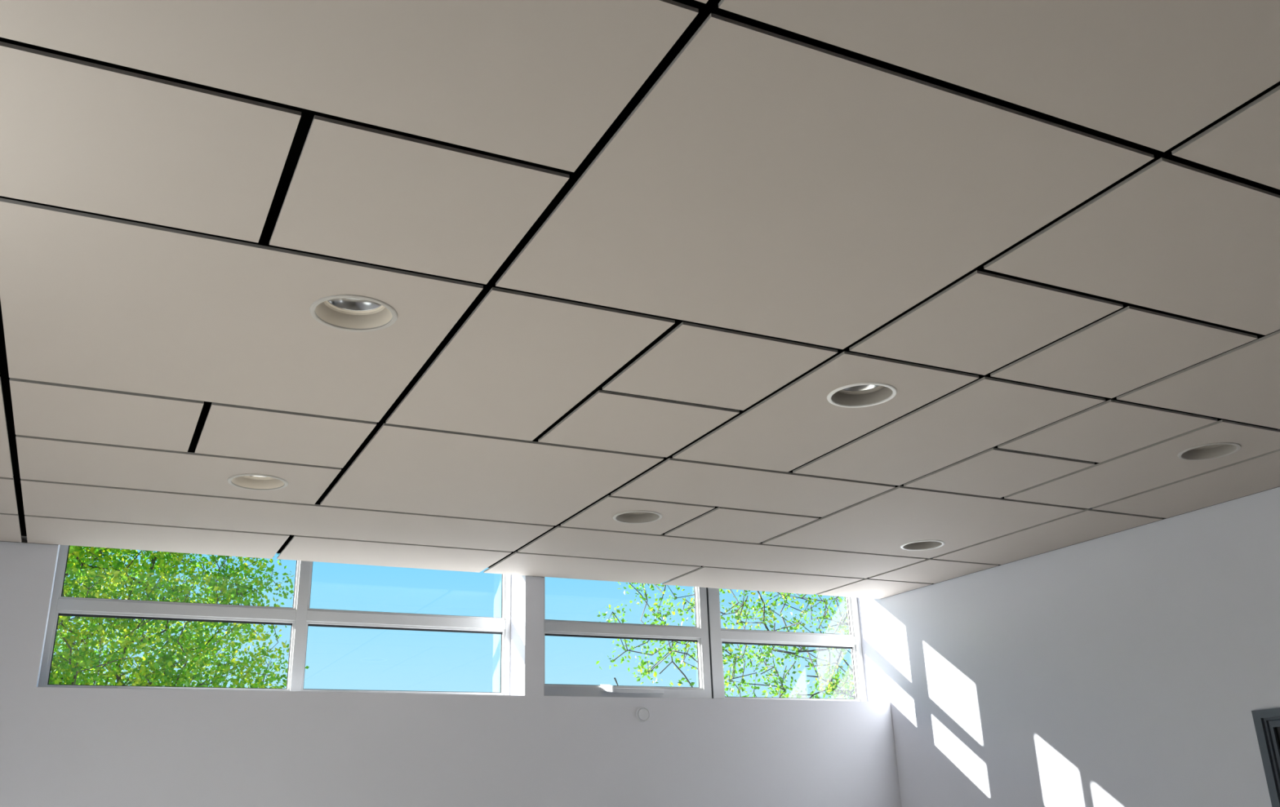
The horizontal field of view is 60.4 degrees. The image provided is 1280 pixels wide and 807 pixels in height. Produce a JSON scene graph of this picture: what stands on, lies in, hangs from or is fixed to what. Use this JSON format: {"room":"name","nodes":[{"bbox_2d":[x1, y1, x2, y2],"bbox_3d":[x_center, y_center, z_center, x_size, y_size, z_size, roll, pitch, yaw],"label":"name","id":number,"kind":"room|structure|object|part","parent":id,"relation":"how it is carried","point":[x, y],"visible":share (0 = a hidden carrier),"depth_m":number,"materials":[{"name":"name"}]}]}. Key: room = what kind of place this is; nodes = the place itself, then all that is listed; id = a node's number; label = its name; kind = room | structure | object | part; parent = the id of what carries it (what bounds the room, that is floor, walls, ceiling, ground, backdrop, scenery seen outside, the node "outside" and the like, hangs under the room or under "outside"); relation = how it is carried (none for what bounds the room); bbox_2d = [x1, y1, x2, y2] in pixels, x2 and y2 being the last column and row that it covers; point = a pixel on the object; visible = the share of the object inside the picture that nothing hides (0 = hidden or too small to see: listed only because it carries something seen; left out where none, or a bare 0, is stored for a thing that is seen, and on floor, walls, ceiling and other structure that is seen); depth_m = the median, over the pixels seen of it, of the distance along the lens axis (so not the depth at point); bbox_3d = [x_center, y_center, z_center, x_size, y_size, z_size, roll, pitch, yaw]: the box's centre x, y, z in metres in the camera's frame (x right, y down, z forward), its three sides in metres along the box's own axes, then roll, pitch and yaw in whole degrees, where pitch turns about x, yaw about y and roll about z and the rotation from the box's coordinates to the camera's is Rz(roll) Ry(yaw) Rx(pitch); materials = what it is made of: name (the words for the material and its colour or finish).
{"room":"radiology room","nodes":[
{"label":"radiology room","id":0,"kind":"room"},
{"bbox_2d":[0,536,901,806],"bbox_3d":[-1.166,2.351,6.088,6.267,3.600,0.379,8,-23,-25],"label":"wall","id":1,"kind":"structure","parent":0,"point":[60,747],"depth_m":6.01,"materials":[{"name":"paint"}]},
{"bbox_2d":[0,540,538,577],"bbox_3d":[-2.121,0.826,5.940,3.437,0.011,0.016,8,-23,-25],"label":"trim","id":2,"kind":"structure","parent":1,"relation":"attached to","point":[23,541],"depth_m":5.49,"materials":[{"name":"white"}]},
{"bbox_2d":[38,545,511,695],"bbox_3d":[-1.932,1.180,6.249,2.508,0.948,0.066,8,-23,-25],"label":"window","id":3,"kind":"structure","parent":1,"relation":"in","point":[300,617],"depth_m":6.15,"materials":[{"name":"white plastic"}]},
{"bbox_3d":[-1.920,1.611,6.088,2.447,0.028,0.066,8,-23,-25],"label":"rail","id":4,"kind":"part","parent":3,"relation":"part of","materials":[{"name":"white metal"}]},
{"bbox_2d":[635,706,649,722],"bbox_3d":[0.020,1.882,6.661,0.089,0.089,0.013,8,-23,-25],"label":"cover plate","id":5,"kind":"object","parent":1,"relation":"attached to","point":[642,713],"visible":1,"depth_m":6.66,"materials":[{"name":"white plastic"}]},
{"bbox_2d":[543,577,867,702],"bbox_3d":[0.452,1.505,7.330,2.529,0.948,0.151,8,-23,-25],"label":"window","id":6,"kind":"structure","parent":1,"relation":"in","point":[708,636],"depth_m":7.26,"materials":[{"name":"white plastic"}]},
{"bbox_3d":[-0.204,1.768,6.831,0.061,0.052,0.067,8,-23,-25],"label":"handle","id":7,"kind":"part","parent":6,"relation":"part of","materials":[{"name":"white plastic"}]},
{"bbox_3d":[-0.108,1.427,7.084,1.230,0.918,0.050,8,-23,-25],"label":"sash","id":8,"kind":"part","parent":6,"relation":"part of","materials":[{"name":"white metal"}]},
{"bbox_3d":[0.459,1.952,7.210,2.402,0.028,0.066,8,-23,-25],"label":"rail","id":9,"kind":"part","parent":6,"relation":"part of","materials":[{"name":"white metal"}]},
{"bbox_2d":[0,0,1279,599],"bbox_3d":[1.807,-1.307,1.018,6.367,0.350,13.860,8,-23,-25],"label":"ceiling","id":10,"kind":"structure","parent":0,"point":[628,255],"depth_m":2.96,"materials":[{"name":"paint"}]},
{"bbox_3d":[-2.578,0.068,3.856,0.634,0.009,1.174,8,-23,-25],"label":"panel","id":11,"kind":"part","parent":10,"relation":"part of","materials":[{"name":"paint"}]},
{"bbox_3d":[-2.978,0.363,4.614,0.634,0.009,0.587,8,-23,-25],"label":"panel","id":12,"kind":"part","parent":10,"relation":"part of","materials":[{"name":"paint"}]},
{"bbox_3d":[-3.241,0.556,5.113,0.634,0.009,0.553,8,-23,-25],"label":"panel","id":13,"kind":"part","parent":10,"relation":"part of","materials":[{"name":"paint"}]},
{"bbox_3d":[-1.877,0.053,3.874,0.582,0.009,0.575,8,-23,-25],"label":"panel","id":14,"kind":"part","parent":10,"relation":"part of","materials":[{"name":"paint"}]},
{"bbox_3d":[-1.079,-0.534,2.362,0.582,0.009,0.580,8,-23,-25],"label":"panel","id":15,"kind":"part","parent":10,"relation":"part of","materials":[{"name":"paint"}]},
{"bbox_3d":[-2.407,0.676,5.507,1.174,0.009,0.553,8,-23,-25],"label":"panel","id":16,"kind":"part","parent":10,"relation":"part of","materials":[{"name":"paint"}]},
{"bbox_3d":[-1.877,0.285,4.501,1.174,0.009,0.573,8,-23,-25],"label":"panel","id":17,"kind":"part","parent":10,"relation":"part of","materials":[{"name":"paint"}]},
{"bbox_3d":[-1.214,-0.202,3.244,1.174,0.009,1.177,8,-23,-25],"label":"panel","id":18,"kind":"part","parent":10,"relation":"part of","materials":[{"name":"paint"}]},
{"bbox_2d":[227,474,288,490],"bbox_3d":[-1.611,0.256,4.661,0.243,0.170,0.243,8,-23,-25],"label":"recessed light","id":19,"kind":"object","parent":10,"relation":"in","point":[246,482],"visible":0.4,"depth_m":4.71,"materials":[{"name":"silver metal"}]},
{"bbox_3d":[-1.339,0.130,4.128,0.565,0.009,0.575,8,-23,-25],"label":"panel","id":20,"kind":"part","parent":10,"relation":"part of","materials":[{"name":"paint"}]},
{"bbox_3d":[-1.616,0.558,5.257,2.351,0.009,0.587,8,-23,-25],"label":"panel","id":21,"kind":"part","parent":10,"relation":"part of","materials":[{"name":"paint"}]},
{"bbox_3d":[-0.547,-0.692,1.982,1.174,0.009,0.576,8,-23,-25],"label":"panel","id":22,"kind":"part","parent":10,"relation":"part of","materials":[{"name":"paint"}]},
{"bbox_2d":[309,258,397,332],"bbox_3d":[-0.814,-0.331,3.149,0.243,0.170,0.243,8,-23,-25],"label":"recessed light","id":23,"kind":"object","parent":10,"relation":"in","point":[348,313],"visible":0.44,"depth_m":3.20,"materials":[{"name":"silver metal"}]},
{"bbox_3d":[-1.341,0.829,6.010,1.152,0.009,0.553,8,-23,-25],"label":"panel","id":24,"kind":"part","parent":10,"relation":"part of","materials":[{"name":"paint"}]},
{"bbox_3d":[-0.541,-0.457,2.616,0.565,0.009,0.580,8,-23,-25],"label":"panel","id":25,"kind":"part","parent":10,"relation":"part of","materials":[{"name":"paint"}]},
{"bbox_3d":[-0.678,0.341,4.753,1.152,0.009,1.174,8,-23,-25],"label":"panel","id":26,"kind":"part","parent":10,"relation":"part of","materials":[{"name":"paint"}]},
{"bbox_3d":[-0.410,-0.087,3.623,0.566,0.009,1.177,8,-23,-25],"label":"panel","id":27,"kind":"part","parent":10,"relation":"part of","materials":[{"name":"paint"}]},
{"bbox_3d":[-0.281,0.981,6.510,1.161,0.009,0.553,8,-23,-25],"label":"panel","id":28,"kind":"part","parent":10,"relation":"part of","materials":[{"name":"paint"}]},
{"bbox_2d":[613,511,662,524],"bbox_3d":[-0.014,0.478,5.397,0.243,0.170,0.243,8,-23,-25],"label":"recessed light","id":29,"kind":"object","parent":10,"relation":"in","point":[630,517],"visible":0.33,"depth_m":5.45,"materials":[{"name":"silver metal"}]},
{"bbox_3d":[-0.019,0.552,5.377,0.560,0.009,0.573,8,-23,-25],"label":"panel","id":30,"kind":"part","parent":10,"relation":"part of","materials":[{"name":"paint"}]},
{"bbox_3d":[-0.015,0.087,4.125,0.560,0.009,0.573,8,-23,-25],"label":"panel","id":31,"kind":"part","parent":10,"relation":"part of","materials":[{"name":"paint"}]},
{"bbox_3d":[-0.149,-0.986,1.226,1.174,0.009,1.179,8,-23,-25],"label":"panel","id":32,"kind":"part","parent":10,"relation":"part of","materials":[{"name":"paint"}]},
{"bbox_3d":[0.250,-0.109,3.622,0.560,0.009,0.578,8,-23,-25],"label":"panel","id":33,"kind":"part","parent":10,"relation":"part of","materials":[{"name":"paint"}]},
{"bbox_3d":[0.514,0.863,6.262,2.345,0.009,0.587,8,-23,-25],"label":"panel","id":34,"kind":"part","parent":10,"relation":"part of","materials":[{"name":"paint"}]},
{"bbox_3d":[0.513,0.628,5.628,0.574,0.009,0.573,8,-23,-25],"label":"panel","id":35,"kind":"part","parent":10,"relation":"part of","materials":[{"name":"paint"}]},
{"bbox_3d":[0.515,0.396,5.003,1.161,0.009,0.575,8,-23,-25],"label":"panel","id":36,"kind":"part","parent":10,"relation":"part of","materials":[{"name":"paint"}]},
{"bbox_3d":[0.783,1.133,7.012,1.158,0.009,0.553,8,-23,-25],"label":"panel","id":37,"kind":"part","parent":10,"relation":"part of","materials":[{"name":"paint"}]},
{"bbox_3d":[0.385,-0.441,2.738,1.152,0.009,1.182,8,-23,-25],"label":"panel","id":38,"kind":"part","parent":10,"relation":"part of","materials":[{"name":"paint"}]},
{"bbox_3d":[0.644,0.064,4.121,0.560,0.009,1.177,8,-23,-25],"label":"panel","id":39,"kind":"part","parent":10,"relation":"part of","materials":[{"name":"paint"}]},
{"bbox_2d":[826,350,897,408],"bbox_3d":[0.777,-0.105,3.893,0.243,0.170,0.243,8,-23,-25],"label":"recessed light","id":40,"kind":"object","parent":10,"relation":"in","point":[860,394],"visible":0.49,"depth_m":3.94,"materials":[{"name":"silver metal"}]},
{"bbox_2d":[847,350,867,355],"bbox_3d":[0.775,-0.173,3.918,0.072,0.026,0.072,8,-23,-25],"label":"socket","id":41,"kind":"object","parent":40,"relation":"attached to","point":[848,350],"depth_m":3.89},
{"bbox_3d":[1.566,1.245,7.382,0.535,0.009,0.553,8,-23,-25],"label":"panel","id":42,"kind":"part","parent":10,"relation":"part of","materials":[{"name":"paint"}]},
{"bbox_2d":[900,540,945,551],"bbox_3d":[1.576,0.716,6.174,0.243,0.170,0.243,8,-23,-25],"label":"recessed light","id":43,"kind":"object","parent":10,"relation":"in","point":[920,545],"visible":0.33,"depth_m":6.22,"materials":[{"name":"silver metal"}]},
{"bbox_3d":[1.446,0.645,5.755,1.158,0.009,1.174,8,-23,-25],"label":"panel","id":44,"kind":"part","parent":10,"relation":"part of","materials":[{"name":"paint"}]},
{"bbox_3d":[1.829,1.052,6.883,0.535,0.009,0.587,8,-23,-25],"label":"panel","id":45,"kind":"part","parent":10,"relation":"part of","materials":[{"name":"paint"}]},
{"bbox_3d":[1.176,0.140,4.372,0.574,0.009,1.177,8,-23,-25],"label":"panel","id":46,"kind":"part","parent":10,"relation":"part of","materials":[{"name":"paint"}]},
{"bbox_3d":[1.043,-0.230,3.364,0.560,0.009,0.580,8,-23,-25],"label":"panel","id":47,"kind":"part","parent":10,"relation":"part of","materials":[{"name":"paint"}]},
{"bbox_3d":[0.917,-0.833,1.729,1.152,0.009,1.179,8,-23,-25],"label":"panel","id":48,"kind":"part","parent":10,"relation":"part of","materials":[{"name":"paint"}]},
{"bbox_3d":[1.583,0.316,4.879,0.578,0.009,0.573,8,-23,-25],"label":"panel","id":49,"kind":"part","parent":10,"relation":"part of","materials":[{"name":"paint"}]},
{"bbox_3d":[2.229,0.757,6.125,0.535,0.009,1.174,8,-23,-25],"label":"panel","id":50,"kind":"part","parent":10,"relation":"part of","materials":[{"name":"paint"}]},
{"bbox_3d":[1.848,0.120,4.376,0.578,0.009,0.578,8,-23,-25],"label":"panel","id":51,"kind":"part","parent":10,"relation":"part of","materials":[{"name":"paint"}]},
{"bbox_3d":[1.575,-0.153,3.615,0.574,0.009,0.580,8,-23,-25],"label":"panel","id":52,"kind":"part","parent":10,"relation":"part of","materials":[{"name":"paint"}]},
{"bbox_3d":[1.579,-0.387,2.985,1.161,0.009,0.576,8,-23,-25],"label":"panel","id":53,"kind":"part","parent":10,"relation":"part of","materials":[{"name":"paint"}]},
{"bbox_3d":[2.247,0.294,4.877,0.555,0.009,1.177,8,-23,-25],"label":"panel","id":54,"kind":"part","parent":10,"relation":"part of","materials":[{"name":"paint"}]},
{"bbox_3d":[2.760,0.367,5.119,0.535,0.009,1.177,8,-23,-25],"label":"panel","id":55,"kind":"part","parent":10,"relation":"part of","materials":[{"name":"paint"}]},
{"bbox_3d":[2.509,-0.137,3.741,1.158,0.009,1.182,8,-23,-25],"label":"panel","id":56,"kind":"part","parent":10,"relation":"part of","materials":[{"name":"paint"}]},
{"bbox_2d":[1177,413,1240,461],"bbox_3d":[2.390,0.126,4.655,0.243,0.170,0.243,8,-23,-25],"label":"recessed light","id":57,"kind":"object","parent":10,"relation":"in","point":[1218,450],"visible":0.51,"depth_m":4.70,"materials":[{"name":"silver metal"}]},
{"bbox_3d":[1.978,-0.681,2.229,1.161,0.009,1.179,8,-23,-25],"label":"panel","id":58,"kind":"part","parent":10,"relation":"part of","materials":[{"name":"paint"}]},
{"bbox_2d":[857,429,1279,806],"bbox_3d":[4.709,0.578,1.818,0.200,3.600,13.860,8,-23,-25],"label":"wall","id":59,"kind":"structure","parent":0,"point":[1131,668],"depth_m":6.01,"materials":[{"name":"paint"}]},
{"bbox_2d":[881,486,1279,599],"bbox_3d":[4.594,-0.769,2.223,0.010,0.011,13.165,8,-23,-25],"label":"trim","id":60,"kind":"structure","parent":59,"relation":"attached to","point":[1278,486],"depth_m":6.10,"materials":[{"name":"white"}]},
{"bbox_2d":[1251,708,1279,806],"bbox_3d":[3.189,2.277,4.407,0.178,2.109,1.013,8,-23,-25],"label":"door","id":61,"kind":"structure","parent":59,"relation":"in","point":[1266,722],"depth_m":5.08,"materials":[{"name":"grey metal"}]},
{"bbox_3d":[3.153,2.230,4.451,0.010,1.830,0.801,8,-23,-25],"label":"glass panel","id":62,"kind":"part","parent":61,"relation":"part of","materials":[{"name":"black glass"}]},
{"label":"outside","id":63,"kind":"structure","parent":0,"visible":0},
{"bbox_3d":[-6.557,6.866,11.807,120.000,0.440,150.000,8,-23,-25],"label":"ground","id":64,"kind":"structure","parent":63,"visible":0},
{"bbox_2d":[48,546,309,688],"bbox_3d":[-8.248,3.489,13.857,7.942,7.431,5.262,13,-25,-35],"label":"leafy tree","id":65,"kind":"object","parent":64,"relation":"on","point":[72,673],"visible":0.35,"depth_m":14.30,"materials":[{"name":"green plant"}]},
{"bbox_2d":[595,582,855,699],"bbox_3d":[4.024,5.134,20.310,10.386,8.121,5.506,8,-23,-25],"label":"tree","id":66,"kind":"object","parent":64,"relation":"on","point":[832,686],"visible":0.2,"depth_m":19.27,"materials":[{"name":"green plant"}]}
]}

